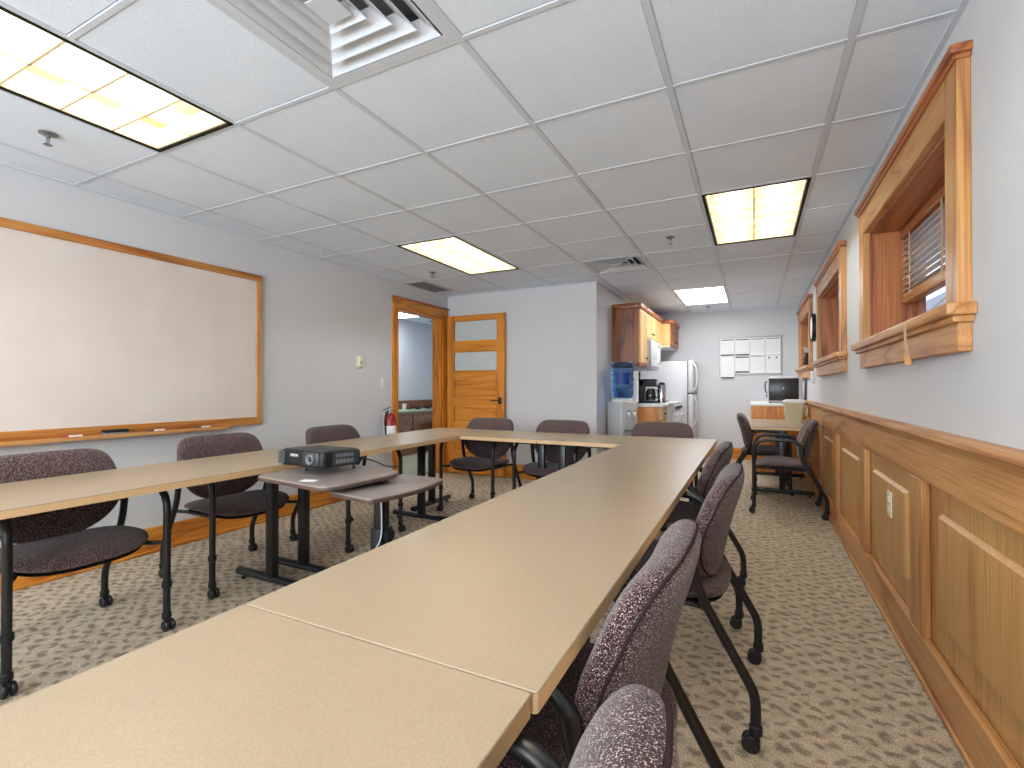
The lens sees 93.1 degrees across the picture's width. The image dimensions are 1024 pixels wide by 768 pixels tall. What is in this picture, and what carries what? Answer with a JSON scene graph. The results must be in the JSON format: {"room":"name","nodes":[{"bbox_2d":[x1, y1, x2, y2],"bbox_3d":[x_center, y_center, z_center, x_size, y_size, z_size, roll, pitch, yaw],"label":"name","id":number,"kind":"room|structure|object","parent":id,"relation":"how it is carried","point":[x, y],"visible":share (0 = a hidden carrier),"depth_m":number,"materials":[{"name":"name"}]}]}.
{"room":"conference room","nodes":[
{"label":"conference room","id":0,"kind":"room"},
{"bbox_2d":[0,165,447,547],"bbox_3d":[-2.646,-0.027,3.023,0.130,2.331,8.050,0,0,26],"label":"wall","id":1,"kind":"structure","parent":0,"point":[318,315],"depth_m":4.15,"materials":[{"name":"paint"}]},
{"bbox_2d":[0,217,262,446],"bbox_3d":[-2.581,-0.282,2.903,0.096,1.232,2.430,0,0,26],"label":"whiteboard","id":2,"kind":"object","parent":1,"relation":"attached to","point":[96,335],"visible":1,"depth_m":3.10,"materials":[{"name":"ceramic"}]},
{"bbox_2d":[59,434,82,437],"bbox_3d":[-2.587,0.308,2.847,0.016,0.015,0.108,0,0,26],"label":"marker","id":3,"kind":"object","parent":2,"relation":"on","point":[81,434],"visible":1,"depth_m":2.84,"materials":[{"name":"white plastic"}]},
{"bbox_2d":[101,428,128,434],"bbox_3d":[-2.494,0.301,3.051,0.052,0.032,0.130,0,0,26],"label":"eraser","id":4,"kind":"object","parent":2,"relation":"on","point":[110,431],"visible":0.91,"depth_m":3.03,"materials":[{"name":"black plastic"}]},
{"bbox_2d":[0,426,230,446],"bbox_3d":[-2.624,0.321,2.781,0.068,0.024,2.140,0,0,26],"label":"marker tray","id":5,"kind":"object","parent":2,"relation":"on","point":[90,435],"depth_m":2.94,"materials":[{"name":"brown wood"}]},
{"bbox_2d":[147,429,164,431],"bbox_3d":[-2.386,0.311,3.250,0.016,0.015,0.108,0,0,23],"label":"marker","id":6,"kind":"object","parent":2,"relation":"on","point":[153,429],"visible":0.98,"depth_m":3.25,"materials":[{"name":"white plastic"}]},
{"bbox_2d":[0,491,344,594],"bbox_3d":[-2.812,1.049,2.506,0.028,0.170,6.590,0,0,26],"label":"baseboard","id":7,"kind":"structure","parent":1,"relation":"attached to","point":[194,529],"depth_m":3.50,"materials":[{"name":"brown wood"}]},
{"bbox_2d":[357,356,363,367],"bbox_3d":[-1.562,-0.227,5.015,0.034,0.124,0.084,0,0,26],"label":"thermostat","id":8,"kind":"object","parent":1,"relation":"attached to","point":[360,359],"visible":1,"depth_m":4.99,"materials":[{"name":"beige plastic"}]},
{"bbox_2d":[381,378,385,388],"bbox_3d":[-1.410,-0.010,5.340,0.016,0.120,0.074,0,0,26],"label":"light switch","id":9,"kind":"object","parent":1,"relation":"attached to","point":[383,380],"visible":1,"depth_m":5.34,"materials":[{"name":"white plastic"}]},
{"bbox_2d":[383,407,395,434],"bbox_3d":[-1.343,0.453,5.319,0.145,0.404,0.163,0,0,-14],"label":"fire extinguisher","id":10,"kind":"object","parent":1,"relation":"attached to","point":[389,420],"visible":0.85,"depth_m":5.28,"materials":[{"name":"red paint"}]},
{"bbox_2d":[391,295,449,472],"bbox_3d":[-1.162,0.081,5.980,0.188,2.158,1.128,0,0,26],"label":"door frame","id":11,"kind":"structure","parent":1,"relation":"in","point":[399,304],"depth_m":6.34,"materials":[{"name":"brown wood"}]},
{"bbox_2d":[447,312,505,476],"bbox_3d":[-0.478,0.132,6.178,0.845,2.035,0.098,0,0,26],"label":"door","id":12,"kind":"structure","parent":11,"relation":"attached to","point":[476,344],"depth_m":6.20,"materials":[{"name":"brown wood"}]},
{"bbox_2d":[399,319,432,400],"bbox_3d":[-1.410,0.008,7.854,1.968,2.331,6.000,0,0,26],"label":"wall","id":13,"kind":"structure","parent":0,"point":[415,338],"depth_m":8.97,"materials":[{"name":"paint"}]},
{"bbox_2d":[399,400,431,408],"bbox_3d":[-1.857,0.370,8.745,0.030,0.150,3.200,0,0,26],"label":"backsplash","id":14,"kind":"structure","parent":13,"relation":"attached to","point":[413,403],"depth_m":8.90,"materials":[{"name":"brown wood"}]},
{"bbox_2d":[0,451,967,767],"bbox_3d":[-2.082,1.212,4.884,10.308,0.120,11.900,0,0,26],"label":"floor","id":15,"kind":"structure","parent":0,"point":[836,688],"depth_m":2.26,"materials":[{"name":"carpet"}]},
{"bbox_2d":[0,448,175,699],"bbox_3d":[-1.948,0.719,2.117,0.610,0.824,0.578,0,0,26],"label":"chair","id":16,"kind":"object","parent":15,"relation":"on","point":[56,542],"visible":0.88,"depth_m":2.11,"materials":[{"name":"fabric"}]},
{"bbox_2d":[0,452,302,585],"bbox_3d":[-1.757,0.773,2.029,0.670,0.715,1.834,0,0,26],"label":"table","id":17,"kind":"object","parent":15,"relation":"on","point":[28,497],"visible":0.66,"depth_m":2.19,"materials":[{"name":"beige laminate"}]},
{"bbox_2d":[158,432,297,598],"bbox_3d":[-1.679,0.725,2.948,0.610,0.824,0.578,0,0,32],"label":"chair","id":18,"kind":"object","parent":15,"relation":"on","point":[227,499],"visible":0.75,"depth_m":2.88,"materials":[{"name":"grey fabric"}]},
{"bbox_2d":[0,605,530,767],"bbox_3d":[-0.645,0.758,-0.055,0.586,0.715,1.836,0,0,26],"label":"table","id":19,"kind":"object","parent":15,"relation":"on","point":[243,686],"visible":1,"depth_m":0.60,"materials":[{"name":"beige laminate"}]},
{"bbox_2d":[289,424,405,552],"bbox_3d":[-1.223,0.731,3.649,0.610,0.824,0.578,0,0,27],"label":"chair","id":20,"kind":"object","parent":15,"relation":"on","point":[319,434],"visible":0.42,"depth_m":3.65,"materials":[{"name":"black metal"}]},
{"bbox_2d":[258,465,442,549],"bbox_3d":[-0.743,0.782,2.346,0.802,0.702,0.635,0,0,26],"label":"table","id":21,"kind":"object","parent":15,"relation":"on","point":[362,484],"visible":0.74,"depth_m":2.26,"materials":[{"name":"grey laminate"}]},
{"bbox_2d":[301,479,317,481],"bbox_3d":[-0.901,0.429,2.156,0.070,0.001,0.040,0,0,9],"label":"paper sheet","id":22,"kind":"object","parent":21,"relation":"on","point":[305,480],"visible":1,"depth_m":2.15,"materials":[{"name":"white paper"}]},
{"bbox_2d":[258,465,397,487],"bbox_3d":[-0.874,0.441,2.353,0.558,0.020,0.481,0,-1,33],"label":"tabletop","id":23,"kind":"object","parent":21,"relation":"attached to","point":[346,476],"depth_m":2.26,"materials":[{"name":"grey laminate"}]},
{"bbox_2d":[278,445,397,470],"bbox_3d":[-0.872,0.374,2.406,0.528,0.114,0.296,0,0,20],"label":"projector","id":24,"kind":"object","parent":21,"relation":"on","point":[317,456],"visible":1,"depth_m":2.36,"materials":[{"name":"black plastic"}]},
{"bbox_2d":[278,450,285,462],"bbox_3d":[-1.129,0.359,2.394,0.048,0.062,0.023,0,-3,26],"label":"vent","id":25,"kind":"object","parent":24,"relation":"attached to","point":[282,453],"depth_m":2.38,"materials":[{"name":"grey plastic"}]},
{"bbox_2d":[336,452,353,463],"bbox_3d":[-0.821,0.364,2.384,0.002,0.048,0.114,0,-3,26],"label":"vent","id":26,"kind":"object","parent":24,"relation":"attached to","point":[341,457],"depth_m":2.38,"materials":[{"name":"grey plastic"}]},
{"bbox_2d":[331,474,441,499],"bbox_3d":[-0.563,0.482,2.272,0.330,0.018,0.527,0,0,26],"label":"tabletop","id":27,"kind":"object","parent":21,"relation":"attached to","point":[403,485],"depth_m":2.19,"materials":[{"name":"grey laminate"}]},
{"bbox_2d":[247,433,458,572],"bbox_3d":[-1.018,0.784,3.510,0.670,0.715,1.473,0,0,26],"label":"table","id":28,"kind":"object","parent":15,"relation":"on","point":[371,445],"visible":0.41,"depth_m":3.42,"materials":[{"name":"beige laminate"}]},
{"bbox_2d":[398,400,431,455],"bbox_3d":[-1.647,0.737,8.637,0.500,0.885,3.200,0,0,26],"label":"cabinet","id":29,"kind":"object","parent":15,"relation":"on","point":[414,419],"depth_m":8.25,"materials":[{"name":"brown wood"}]},
{"bbox_2d":[399,407,431,413],"bbox_3d":[-1.647,0.462,8.639,0.500,0.035,3.200,0,0,26],"label":"countertop","id":30,"kind":"structure","parent":29,"relation":"on","point":[422,409],"depth_m":8.25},
{"bbox_2d":[407,405,431,408],"bbox_3d":[-1.611,0.411,8.669,0.174,0.068,0.778,0,0,26],"label":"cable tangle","id":31,"kind":"object","parent":29,"relation":"on","point":[429,406],"visible":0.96,"depth_m":8.60,"materials":[{"name":"black plastic"}]},
{"bbox_2d":[437,417,521,510],"bbox_3d":[-0.285,0.737,4.511,0.578,0.824,0.610,0,0,27],"label":"chair","id":32,"kind":"object","parent":15,"relation":"on","point":[488,454],"visible":0.79,"depth_m":4.52,"materials":[{"name":"grey fabric"}]},
{"bbox_2d":[246,436,716,713],"bbox_3d":[0.543,0.775,2.321,0.592,0.715,3.472,0,0,26],"label":"table","id":33,"kind":"object","parent":15,"relation":"on","point":[508,588],"visible":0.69,"depth_m":1.03,"materials":[{"name":"beige laminate"}]},
{"bbox_2d":[402,428,561,511],"bbox_3d":[-0.266,0.790,4.298,1.314,0.715,0.604,0,0,26],"label":"table","id":34,"kind":"object","parent":15,"relation":"on","point":[502,436],"visible":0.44,"depth_m":4.24,"materials":[{"name":"beige laminate"}]},
{"bbox_2d":[512,420,590,489],"bbox_3d":[0.377,0.735,4.181,0.578,0.824,0.610,0,0,27],"label":"chair","id":35,"kind":"object","parent":15,"relation":"on","point":[575,454],"visible":0.43,"depth_m":4.23,"materials":[{"name":"grey fabric"}]},
{"bbox_2d":[537,433,637,469],"bbox_3d":[0.614,0.787,3.860,0.648,0.715,0.604,0,0,26],"label":"table","id":36,"kind":"object","parent":15,"relation":"on","point":[563,440],"visible":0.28,"depth_m":3.80,"materials":[{"name":"beige laminate"}]},
{"bbox_2d":[505,684,678,767],"bbox_3d":[-0.130,0.707,0.395,0.610,0.824,0.578,0,0,25],"label":"chair","id":37,"kind":"object","parent":15,"relation":"on","point":[634,727],"visible":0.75,"depth_m":0.43,"materials":[{"name":"fabric"}]},
{"bbox_2d":[497,519,723,767],"bbox_3d":[0.131,0.711,1.030,0.610,0.824,0.578,0,0,28],"label":"chair","id":38,"kind":"object","parent":15,"relation":"on","point":[633,645],"visible":0.5,"depth_m":0.78,"materials":[{"name":"purple fabric"}]},
{"bbox_2d":[607,398,636,449],"bbox_3d":[1.336,0.658,5.791,0.260,0.980,0.320,0,0,-28],"label":"water cooler","id":39,"kind":"object","parent":15,"relation":"on","point":[621,412],"visible":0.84,"depth_m":5.71,"materials":[{"name":"white plastic"}]},
{"bbox_2d":[611,362,632,397],"bbox_3d":[1.320,-0.047,5.822,0.264,0.428,0.267,0,-1,45],"label":"water bottle","id":40,"kind":"object","parent":39,"relation":"on","point":[621,372],"visible":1,"depth_m":5.71,"materials":[{"name":"blue plastic"}]},
{"bbox_2d":[637,407,666,422],"bbox_3d":[1.652,0.724,6.211,0.630,0.875,0.440,0,0,26],"label":"base cabinet","id":41,"kind":"object","parent":15,"relation":"on","point":[644,414],"visible":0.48,"depth_m":5.97,"materials":[{"name":"brown wood"}]},
{"bbox_2d":[612,397,668,406],"bbox_3d":[1.649,0.223,6.216,0.625,0.123,0.470,0,0,26],"label":"countertop","id":42,"kind":"structure","parent":41,"relation":"on","point":[639,404],"depth_m":5.97,"materials":[{"name":"white laminate"}]},
{"bbox_2d":[631,377,638,403],"bbox_3d":[1.533,0.080,6.124,0.140,0.330,0.140,0,0,26],"label":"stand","id":43,"kind":"object","parent":42,"relation":"on","point":[635,397],"visible":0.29,"depth_m":6.07,"materials":[{"name":"plastic"}]},
{"bbox_2d":[638,379,658,402],"bbox_3d":[1.773,0.091,6.267,0.251,0.310,0.180,0,0,26],"label":"coffee maker","id":44,"kind":"object","parent":42,"relation":"on","point":[650,394],"visible":0.92,"depth_m":6.21,"materials":[{"name":"black plastic"}]},
{"bbox_2d":[658,382,665,402],"bbox_3d":[1.925,0.111,6.236,0.104,0.270,0.104,0,0,26],"label":"thermos","id":45,"kind":"object","parent":42,"relation":"on","point":[661,387],"visible":0.84,"depth_m":6.19,"materials":[{"name":"metal"}]},
{"bbox_2d":[631,422,697,501],"bbox_3d":[1.187,0.733,3.923,0.578,0.824,0.610,0,0,25],"label":"chair","id":46,"kind":"object","parent":15,"relation":"on","point":[650,429],"visible":0.11,"depth_m":4.06,"materials":[{"name":"grey fabric"}]},
{"bbox_2d":[640,360,697,438],"bbox_3d":[2.525,0.410,7.666,0.837,1.525,0.740,0,0,26],"label":"refrigerator","id":47,"kind":"object","parent":15,"relation":"on","point":[680,378],"visible":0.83,"depth_m":7.27,"materials":[{"name":"white metal"}]},
{"bbox_2d":[665,401,684,422],"bbox_3d":[1.985,0.600,6.739,0.716,1.030,0.756,0,0,26],"label":"range","id":48,"kind":"object","parent":15,"relation":"on","point":[674,414],"visible":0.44,"depth_m":6.35,"materials":[{"name":"white metal"}]},
{"bbox_2d":[666,401,680,404],"bbox_3d":[1.960,0.259,6.753,0.660,0.023,0.756,0,0,26],"label":"cooktop","id":49,"kind":"object","parent":48,"relation":"in","point":[670,402],"depth_m":6.54,"materials":[{"name":"white ceramic"}]},
{"bbox_2d":[587,463,763,753],"bbox_3d":[0.619,0.718,1.860,0.610,0.824,0.578,0,0,28],"label":"chair","id":50,"kind":"object","parent":15,"relation":"on","point":[713,574],"visible":0.54,"depth_m":1.60,"materials":[{"name":"fabric"}]},
{"bbox_2d":[613,441,746,629],"bbox_3d":[0.923,0.723,2.619,0.610,0.824,0.578,0,0,27],"label":"chair","id":51,"kind":"object","parent":15,"relation":"on","point":[721,457],"visible":0.44,"depth_m":2.35,"materials":[{"name":"grey fabric"}]},
{"bbox_2d":[735,413,794,495],"bbox_3d":[2.766,0.743,5.387,0.610,0.824,0.578,0,0,27],"label":"chair","id":52,"kind":"object","parent":15,"relation":"on","point":[747,433],"visible":0.73,"depth_m":5.22,"materials":[{"name":"grey fabric"}]},
{"bbox_2d":[750,401,806,473],"bbox_3d":[3.712,0.709,6.815,0.648,0.915,1.270,0,0,26],"label":"base cabinet","id":53,"kind":"object","parent":15,"relation":"on","point":[759,409],"depth_m":6.30,"materials":[{"name":"brown wood"}]},
{"bbox_2d":[750,401,783,405],"bbox_3d":[3.712,0.272,6.819,0.648,0.041,1.270,0,0,26],"label":"countertop","id":54,"kind":"structure","parent":53,"relation":"on","point":[753,403],"depth_m":6.35,"materials":[{"name":"white laminate"}]},
{"bbox_2d":[765,377,802,402],"bbox_3d":[3.599,0.080,6.448,0.433,0.335,0.367,0,0,26],"label":"microwave","id":55,"kind":"object","parent":53,"relation":"on","point":[779,389],"visible":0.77,"depth_m":6.29,"materials":[{"name":"white plastic"}]},
{"bbox_2d":[751,419,817,497],"bbox_3d":[3.048,0.799,5.514,0.590,0.715,1.440,0,0,26],"label":"table","id":56,"kind":"object","parent":15,"relation":"on","point":[780,425],"visible":0.68,"depth_m":5.03,"materials":[{"name":"beige laminate"}]},
{"bbox_2d":[782,399,807,422],"bbox_3d":[3.292,0.311,5.642,0.246,0.262,0.270,0,0,26],"label":"plastic bin","id":57,"kind":"object","parent":56,"relation":"on","point":[793,408],"visible":1,"depth_m":5.55,"materials":[{"name":"beige plastic"}]},
{"bbox_2d":[749,419,829,520],"bbox_3d":[2.518,0.736,4.449,0.610,0.824,0.578,0,0,27],"label":"chair","id":58,"kind":"object","parent":15,"relation":"on","point":[804,440],"visible":1,"depth_m":4.28,"materials":[{"name":"grey fabric"}]},
{"bbox_2d":[0,0,969,324],"bbox_3d":[-2.216,-1.256,4.969,10.008,0.166,11.900,0,0,26],"label":"ceiling","id":59,"kind":"structure","parent":0,"point":[547,137],"depth_m":2.33,"materials":[{"name":"tile"}]},
{"bbox_2d":[38,130,57,146],"bbox_3d":[-2.214,-1.167,2.316,0.072,0.056,0.072,0,0,26],"label":"sprinkler head","id":60,"kind":"object","parent":59,"relation":"attached to","point":[48,134],"visible":1,"depth_m":2.31},
{"bbox_2d":[0,6,233,151],"bbox_3d":[-1.814,-1.258,1.826,0.598,0.125,1.207,0,0,26],"label":"ceiling light","id":61,"kind":"object","parent":59,"relation":"attached to","point":[38,65],"visible":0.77,"depth_m":2.07,"materials":[{"name":"white plastic"}]},
{"bbox_2d":[214,0,455,85],"bbox_3d":[-0.587,-1.241,1.555,0.592,0.083,0.592,0,0,26],"label":"ceiling vent","id":62,"kind":"object","parent":59,"relation":"in","point":[340,41],"visible":0.94,"depth_m":1.66,"materials":[{"name":"grey plastic"}]},
{"bbox_2d":[399,313,417,317],"bbox_3d":[-1.954,-1.140,7.631,0.600,0.036,1.200,0,0,26],"label":"recessed light","id":63,"kind":"object","parent":59,"relation":"in","point":[401,315],"visible":0.05,"depth_m":7.99,"materials":[{"name":"white"}]},
{"bbox_2d":[405,281,451,292],"bbox_3d":[-1.000,-1.168,5.847,0.280,0.007,0.582,0,0,26],"label":"ceiling vent","id":64,"kind":"object","parent":59,"relation":"in","point":[423,285],"visible":1,"depth_m":5.82,"materials":[{"name":"grey plastic"}]},
{"bbox_2d":[409,282,446,291],"bbox_3d":[-1.003,-1.169,5.841,0.250,0.005,0.529,0,0,26],"label":"grille","id":65,"kind":"object","parent":64,"relation":"attached to","point":[427,286],"depth_m":5.82,"materials":[{"name":"grey plastic"}]},
{"bbox_2d":[397,236,518,274],"bbox_3d":[-0.454,-1.238,4.554,0.598,0.125,1.207,0,0,26],"label":"ceiling light","id":66,"kind":"object","parent":59,"relation":"attached to","point":[453,252],"visible":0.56,"depth_m":4.53,"materials":[{"name":"white plastic"}]},
{"bbox_2d":[579,255,651,274],"bbox_3d":[1.045,-1.217,4.828,0.592,0.083,0.592,0,0,26],"label":"ceiling vent","id":67,"kind":"object","parent":59,"relation":"in","point":[637,262],"visible":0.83,"depth_m":4.88,"materials":[{"name":"grey plastic"}]},
{"bbox_2d":[666,236,674,244],"bbox_3d":[1.277,-1.155,3.915,0.072,0.056,0.072,0,0,26],"label":"sprinkler head","id":68,"kind":"object","parent":59,"relation":"attached to","point":[668,237],"visible":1,"depth_m":3.91},
{"bbox_2d":[673,286,728,304],"bbox_3d":[2.542,-1.182,6.465,0.594,0.040,1.203,0,0,26],"label":"recessed light","id":69,"kind":"object","parent":59,"relation":"in","point":[709,295],"visible":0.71,"depth_m":6.40,"materials":[{"name":"white plastic"}]},
{"bbox_2d":[701,177,811,245],"bbox_3d":[1.728,-1.246,3.466,0.598,0.125,1.207,0,0,26],"label":"ceiling light","id":70,"kind":"object","parent":59,"relation":"attached to","point":[769,211],"visible":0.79,"depth_m":3.40,"materials":[{"name":"white plastic"}]},
{"bbox_2d":[448,282,639,464],"bbox_3d":[0.768,0.005,7.439,2.042,2.331,3.200,0,0,26],"label":"wall","id":71,"kind":"structure","parent":0,"point":[559,338],"depth_m":5.84,"materials":[{"name":"paint"}]},
{"bbox_2d":[455,463,536,479],"bbox_3d":[0.055,1.075,5.983,2.056,0.170,0.028,0,0,26],"label":"baseboard","id":72,"kind":"structure","parent":71,"relation":"attached to","point":[519,466],"depth_m":5.96,"materials":[{"name":"brown wood"}]},
{"bbox_2d":[612,302,648,366],"bbox_3d":[1.533,-0.616,6.269,0.376,0.785,0.460,0,0,26],"label":"upper cabinet","id":73,"kind":"object","parent":71,"relation":"attached to","point":[629,320],"visible":0.94,"depth_m":6.10,"materials":[{"name":"brown wood"}]},
{"bbox_2d":[647,309,662,342],"bbox_3d":[1.887,-0.808,6.979,0.375,0.390,1.115,0,0,26],"label":"upper cabinet","id":74,"kind":"object","parent":71,"relation":"attached to","point":[654,321],"visible":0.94,"depth_m":6.86,"materials":[{"name":"brown wood"}]},
{"bbox_2d":[633,338,660,370],"bbox_3d":[1.840,-0.398,6.807,0.436,0.412,0.740,0,0,26],"label":"microwave","id":75,"kind":"object","parent":74,"relation":"attached to","point":[653,347],"visible":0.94,"depth_m":6.54,"materials":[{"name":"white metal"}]},
{"bbox_2d":[660,319,679,350],"bbox_3d":[2.370,-0.766,7.783,0.524,0.422,0.755,0,0,26],"label":"upper cabinet","id":76,"kind":"object","parent":71,"relation":"attached to","point":[669,328],"visible":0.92,"depth_m":7.41,"materials":[{"name":"brown wood"}]},
{"bbox_2d":[660,307,798,447],"bbox_3d":[3.333,0.008,7.808,2.218,2.331,0.150,0,0,26],"label":"wall","id":77,"kind":"structure","parent":0,"point":[720,401],"depth_m":7.70,"materials":[{"name":"paint"}]},
{"bbox_2d":[708,447,750,459],"bbox_3d":[3.379,1.087,7.678,0.810,0.170,0.028,0,0,26],"label":"baseboard","id":78,"kind":"structure","parent":77,"relation":"attached to","point":[737,452],"depth_m":7.60,"materials":[{"name":"brown wood"}]},
{"bbox_2d":[719,335,781,374],"bbox_3d":[3.693,-0.439,7.538,0.870,0.596,0.018,0,0,26],"label":"notice board","id":79,"kind":"object","parent":77,"relation":"attached to","point":[734,338],"visible":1,"depth_m":7.53,"materials":[{"name":"metal"}]},
{"bbox_2d":[720,339,733,355],"bbox_3d":[3.406,-0.578,7.675,0.202,0.270,0.004,0,0,26],"label":"sheet","id":80,"kind":"object","parent":79,"relation":"attached to","point":[726,345],"visible":1,"depth_m":7.68,"materials":[{"name":"paper"}]},
{"bbox_2d":[720,356,733,378],"bbox_3d":[3.403,-0.255,7.666,0.202,0.355,0.004,0,0,26],"label":"sheet","id":81,"kind":"object","parent":79,"relation":"attached to","point":[726,363],"visible":1,"depth_m":7.66,"materials":[{"name":"paper"}]},
{"bbox_2d":[735,356,748,372],"bbox_3d":[3.596,-0.301,7.579,0.202,0.265,0.004,0,0,26],"label":"sheet","id":82,"kind":"object","parent":79,"relation":"attached to","point":[741,362],"visible":1,"depth_m":7.58,"materials":[{"name":"paper"}]},
{"bbox_2d":[735,338,748,355],"bbox_3d":[3.596,-0.578,7.581,0.202,0.270,0.004,0,0,26],"label":"sheet","id":83,"kind":"object","parent":79,"relation":"attached to","point":[741,344],"visible":1,"depth_m":7.58,"materials":[{"name":"paper"}]},
{"bbox_2d":[750,356,764,372],"bbox_3d":[3.786,-0.302,7.484,0.202,0.265,0.004,0,0,26],"label":"sheet","id":84,"kind":"object","parent":79,"relation":"attached to","point":[757,363],"visible":1,"depth_m":7.48,"materials":[{"name":"paper"}]},
{"bbox_2d":[750,337,764,354],"bbox_3d":[3.786,-0.579,7.486,0.202,0.270,0.004,0,0,26],"label":"sheet","id":85,"kind":"object","parent":79,"relation":"attached to","point":[757,345],"visible":1,"depth_m":7.49,"materials":[{"name":"paper"}]},
{"bbox_2d":[765,337,780,354],"bbox_3d":[3.975,-0.580,7.392,0.202,0.270,0.004,0,0,26],"label":"sheet","id":86,"kind":"object","parent":79,"relation":"attached to","point":[772,344],"visible":1,"depth_m":7.39,"materials":[{"name":"paper"}]},
{"bbox_2d":[766,355,780,372],"bbox_3d":[3.975,-0.302,7.389,0.202,0.265,0.004,0,0,26],"label":"sheet","id":87,"kind":"object","parent":79,"relation":"attached to","point":[773,362],"visible":1,"depth_m":7.38,"materials":[{"name":"paper"}]},
{"bbox_2d":[799,0,1023,449],"bbox_3d":[2.012,-0.032,2.405,0.240,2.331,11.100,0,0,26],"label":"wall","id":88,"kind":"structure","parent":0,"point":[978,393],"depth_m":1.43,"materials":[{"name":"paint"}]},
{"bbox_2d":[795,294,812,378],"bbox_3d":[3.875,-0.548,6.229,0.315,0.960,1.660,0,0,26],"label":"window","id":89,"kind":"structure","parent":88,"relation":"in","point":[805,310],"depth_m":6.37,"materials":[{"name":"brown wood"}]},
{"bbox_2d":[803,347,808,364],"bbox_3d":[3.598,-0.336,5.919,0.081,0.241,0.076,0,0,26],"label":"vase","id":90,"kind":"object","parent":89,"relation":"on","point":[806,358],"visible":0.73,"depth_m":5.90,"materials":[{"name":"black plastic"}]},
{"bbox_2d":[803,353,808,364],"bbox_3d":[3.596,-0.298,5.920,0.076,0.165,0.076,0,0,26],"label":"bottle","id":91,"kind":"object","parent":89,"relation":"on","point":[806,359],"depth_m":5.90,"materials":[{"name":"black plastic"}]},
{"bbox_2d":[809,314,815,341],"bbox_3d":[3.334,-0.625,5.382,0.046,0.310,0.310,0,0,26],"label":"wall clock","id":92,"kind":"object","parent":88,"relation":"attached to","point":[812,327],"visible":0.99,"depth_m":5.29,"materials":[{"name":"black plastic"}]},
{"bbox_2d":[810,371,814,383],"bbox_3d":[3.382,-0.074,5.466,0.040,0.140,0.090,0,0,26],"label":"wall box","id":93,"kind":"object","parent":88,"relation":"attached to","point":[812,373],"visible":1,"depth_m":5.43,"materials":[{"name":"white plastic"}]},
{"bbox_2d":[811,240,847,375],"bbox_3d":[2.867,-0.563,4.207,0.315,0.960,1.660,0,0,26],"label":"window","id":94,"kind":"structure","parent":88,"relation":"in","point":[831,320],"depth_m":4.32,"materials":[{"name":"brown wood"}]},
{"bbox_2d":[887,490,891,517],"bbox_3d":[1.803,0.573,2.321,0.010,0.120,0.074,0,0,26],"label":"wall outlet","id":95,"kind":"object","parent":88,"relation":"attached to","point":[889,494],"visible":1,"depth_m":2.31,"materials":[{"name":"beige plastic"}]},
{"bbox_2d":[804,400,1023,767],"bbox_3d":[1.589,0.651,1.896,0.068,0.958,9.420,0,0,26],"label":"wainscoting","id":96,"kind":"structure","parent":88,"relation":"attached to","point":[945,573],"depth_m":1.66,"materials":[{"name":"brown wood"}]},
{"bbox_2d":[851,40,976,368],"bbox_3d":[1.854,-0.578,2.175,0.315,0.960,1.660,0,0,26],"label":"window","id":97,"kind":"structure","parent":88,"relation":"in","point":[944,106],"depth_m":1.92,"materials":[{"name":"brown wood"}]},
{"bbox_2d":[900,184,945,364],"bbox_3d":[1.828,-0.469,2.187,0.282,0.799,1.320,0,0,26],"label":"window blind","id":98,"kind":"object","parent":97,"relation":"attached to","point":[924,234],"visible":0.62,"depth_m":2.38,"materials":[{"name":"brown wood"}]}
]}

